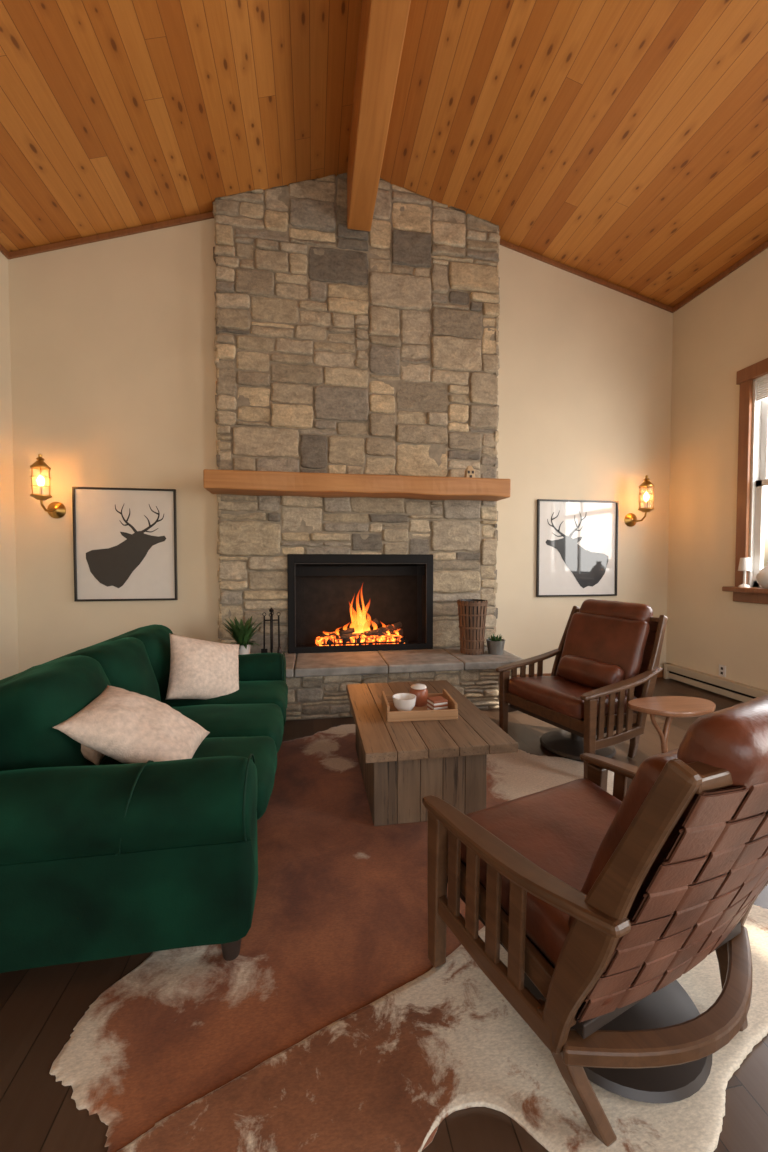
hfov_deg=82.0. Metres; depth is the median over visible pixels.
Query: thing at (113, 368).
wall
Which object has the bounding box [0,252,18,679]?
wall
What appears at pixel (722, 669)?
wall outlet
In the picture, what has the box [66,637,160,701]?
cushion
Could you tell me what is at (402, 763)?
coffee table
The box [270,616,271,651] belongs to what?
rod
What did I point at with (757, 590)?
sill
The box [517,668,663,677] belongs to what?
baseboard
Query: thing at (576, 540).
print
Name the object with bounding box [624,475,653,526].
wall sconce
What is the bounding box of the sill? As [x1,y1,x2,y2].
[722,586,767,593]
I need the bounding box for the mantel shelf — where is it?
[203,469,510,500]
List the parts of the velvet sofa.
frame, arm, arm seam, leg, arm piping, arm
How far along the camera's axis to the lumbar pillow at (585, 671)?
3.04 m
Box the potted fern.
[221,615,260,654]
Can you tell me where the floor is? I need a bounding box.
[0,677,767,1151]
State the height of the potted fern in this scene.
0.391 m
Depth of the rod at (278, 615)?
3.82 m
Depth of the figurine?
4.12 m
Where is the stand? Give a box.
[270,612,272,652]
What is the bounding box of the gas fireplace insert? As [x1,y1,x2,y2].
[287,554,432,653]
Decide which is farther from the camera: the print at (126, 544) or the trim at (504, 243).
the trim at (504, 243)
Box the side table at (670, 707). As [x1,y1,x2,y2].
[628,696,715,752]
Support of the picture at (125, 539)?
attached to the wall at (113, 368)
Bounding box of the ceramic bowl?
[392,693,415,710]
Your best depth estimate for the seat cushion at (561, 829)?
1.29 m
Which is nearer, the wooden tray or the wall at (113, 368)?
the wooden tray
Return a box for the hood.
[295,566,424,575]
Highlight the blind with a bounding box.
[756,377,767,400]
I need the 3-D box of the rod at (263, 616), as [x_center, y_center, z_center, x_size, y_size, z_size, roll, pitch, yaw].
[-1.030,0.491,3.801,0.017,0.300,0.014,0,2,-9]
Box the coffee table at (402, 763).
[346,680,517,825]
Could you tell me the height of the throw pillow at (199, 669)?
0.460 m
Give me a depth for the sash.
3.98 m
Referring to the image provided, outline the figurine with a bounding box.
[464,466,474,477]
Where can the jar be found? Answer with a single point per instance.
(420, 690)
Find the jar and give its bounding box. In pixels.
[409,683,427,706]
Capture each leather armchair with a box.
[422,695,767,1146]
[496,599,667,778]
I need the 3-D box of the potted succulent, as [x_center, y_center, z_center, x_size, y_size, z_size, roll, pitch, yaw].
[1.049,0.632,4.157,0.180,0.195,0.201,1,2,22]
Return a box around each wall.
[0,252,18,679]
[8,218,672,674]
[666,248,767,695]
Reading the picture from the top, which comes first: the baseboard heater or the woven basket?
the woven basket
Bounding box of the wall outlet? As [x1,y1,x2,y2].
[719,664,725,676]
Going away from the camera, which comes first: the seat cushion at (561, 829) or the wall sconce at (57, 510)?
the seat cushion at (561, 829)
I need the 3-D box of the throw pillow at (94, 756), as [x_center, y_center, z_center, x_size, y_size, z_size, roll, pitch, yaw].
[-1.192,0.545,1.750,0.249,0.299,0.358,0,2,-11]
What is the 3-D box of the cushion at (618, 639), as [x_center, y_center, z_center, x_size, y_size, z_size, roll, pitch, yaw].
[1.549,0.548,3.175,0.135,0.547,0.608,22,-8,-25]
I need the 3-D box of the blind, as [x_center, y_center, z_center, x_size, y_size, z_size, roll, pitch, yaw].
[3.497,-1.637,3.160,0.026,0.174,1.660,0,2,-9]
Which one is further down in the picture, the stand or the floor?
the floor
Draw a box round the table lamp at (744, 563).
[738,558,751,587]
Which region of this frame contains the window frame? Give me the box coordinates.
[733,358,767,603]
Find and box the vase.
[756,561,767,588]
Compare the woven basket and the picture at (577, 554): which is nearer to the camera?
the woven basket
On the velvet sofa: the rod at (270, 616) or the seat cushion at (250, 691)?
the seat cushion at (250, 691)
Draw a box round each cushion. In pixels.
[0,655,110,770]
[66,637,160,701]
[100,736,276,819]
[112,624,172,702]
[165,680,287,719]
[171,703,283,752]
[461,778,744,1005]
[509,676,636,719]
[556,612,649,695]
[569,748,761,942]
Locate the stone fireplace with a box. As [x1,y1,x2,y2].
[213,173,526,720]
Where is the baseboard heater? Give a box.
[663,663,767,701]
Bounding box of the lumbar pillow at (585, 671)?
[557,655,623,688]
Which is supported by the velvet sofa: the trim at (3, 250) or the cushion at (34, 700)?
the cushion at (34, 700)
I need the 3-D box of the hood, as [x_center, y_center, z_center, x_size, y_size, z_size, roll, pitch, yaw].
[-0.244,-0.050,4.464,1.335,0.100,0.070,0,2,-9]
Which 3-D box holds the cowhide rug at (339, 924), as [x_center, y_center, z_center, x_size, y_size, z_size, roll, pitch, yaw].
[-0.083,1.224,2.278,2.165,0.007,2.869,1,2,32]
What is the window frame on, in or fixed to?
attached to the wall at (721, 332)
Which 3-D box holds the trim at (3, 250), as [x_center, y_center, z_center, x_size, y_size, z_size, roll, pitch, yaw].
[-2.699,-2.669,0.391,0.024,0.050,7.000,0,2,-9]
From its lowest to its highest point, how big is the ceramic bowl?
0.085 m
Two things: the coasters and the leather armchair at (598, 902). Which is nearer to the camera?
the leather armchair at (598, 902)
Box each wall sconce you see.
[30,454,65,518]
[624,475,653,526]
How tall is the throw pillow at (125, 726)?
0.289 m
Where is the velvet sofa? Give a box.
[0,624,287,972]
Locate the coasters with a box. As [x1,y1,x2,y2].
[427,696,447,709]
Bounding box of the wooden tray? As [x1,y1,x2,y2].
[381,689,457,721]
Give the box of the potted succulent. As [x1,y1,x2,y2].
[486,634,504,654]
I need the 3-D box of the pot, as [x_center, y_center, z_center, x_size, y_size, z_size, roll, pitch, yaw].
[-1.225,0.665,3.836,0.144,0.150,0.144,0,2,-9]
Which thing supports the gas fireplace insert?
on the stone fireplace
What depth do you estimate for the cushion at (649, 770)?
0.89 m
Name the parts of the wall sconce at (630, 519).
arm, bulb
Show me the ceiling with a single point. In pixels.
(622, 143)
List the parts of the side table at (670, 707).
stem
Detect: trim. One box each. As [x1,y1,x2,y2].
[0,244,9,258]
[9,212,213,258]
[500,239,673,312]
[672,241,767,312]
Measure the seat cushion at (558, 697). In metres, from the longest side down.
0.647 x 0.601 x 0.153 m
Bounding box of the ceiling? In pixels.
[0,0,767,306]
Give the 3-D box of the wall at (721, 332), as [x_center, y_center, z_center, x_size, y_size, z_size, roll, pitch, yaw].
[3.829,-0.798,1.508,0.150,4.100,7.300,0,2,-9]
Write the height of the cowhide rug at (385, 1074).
0.015 m
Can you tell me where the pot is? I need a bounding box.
[238,644,250,654]
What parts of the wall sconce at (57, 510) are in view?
bulb, arm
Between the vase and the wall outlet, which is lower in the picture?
the wall outlet
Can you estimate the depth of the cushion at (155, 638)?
2.57 m
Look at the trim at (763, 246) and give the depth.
4.27 m
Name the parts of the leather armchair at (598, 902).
leg, rail, seat rail, armrest, leg, leg, under frame, armrest, post, curved rail, rail, leg, post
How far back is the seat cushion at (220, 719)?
2.26 m
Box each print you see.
[86,505,165,587]
[546,510,607,587]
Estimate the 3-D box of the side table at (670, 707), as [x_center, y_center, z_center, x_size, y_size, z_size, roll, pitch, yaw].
[1.681,0.980,2.567,0.528,0.480,0.287,0,2,-9]
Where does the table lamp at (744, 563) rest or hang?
on the sill
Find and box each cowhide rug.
[49,724,613,1151]
[117,904,767,1151]
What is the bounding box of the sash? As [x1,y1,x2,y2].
[753,398,767,587]
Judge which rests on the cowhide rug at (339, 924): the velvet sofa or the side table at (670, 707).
the velvet sofa
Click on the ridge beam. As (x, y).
(383, 23)
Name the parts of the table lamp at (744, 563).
lamp shade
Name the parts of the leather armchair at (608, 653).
leg, rail, armrest, rail, post, under frame, leg, seat rail, rail, rail, armrest, leg, post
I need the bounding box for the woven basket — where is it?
[457,599,487,654]
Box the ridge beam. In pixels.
[347,0,410,230]
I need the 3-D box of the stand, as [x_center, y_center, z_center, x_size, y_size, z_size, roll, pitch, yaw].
[-0.969,0.518,3.812,0.016,0.415,0.016,0,2,-9]
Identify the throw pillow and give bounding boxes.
[52,685,209,763]
[81,744,104,764]
[165,633,238,699]
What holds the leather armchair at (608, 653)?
on the floor
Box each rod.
[263,616,264,650]
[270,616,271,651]
[278,615,279,646]
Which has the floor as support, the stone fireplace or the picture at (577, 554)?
the stone fireplace
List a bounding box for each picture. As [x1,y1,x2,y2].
[72,487,177,600]
[536,499,618,596]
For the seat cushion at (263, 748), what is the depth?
1.86 m
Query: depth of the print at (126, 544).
4.05 m
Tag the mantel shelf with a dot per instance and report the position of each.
(235, 482)
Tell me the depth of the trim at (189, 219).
3.95 m
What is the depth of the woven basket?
4.08 m
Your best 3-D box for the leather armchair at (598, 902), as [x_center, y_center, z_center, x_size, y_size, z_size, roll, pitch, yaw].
[0.659,0.742,1.244,0.845,1.013,0.851,-1,2,-26]

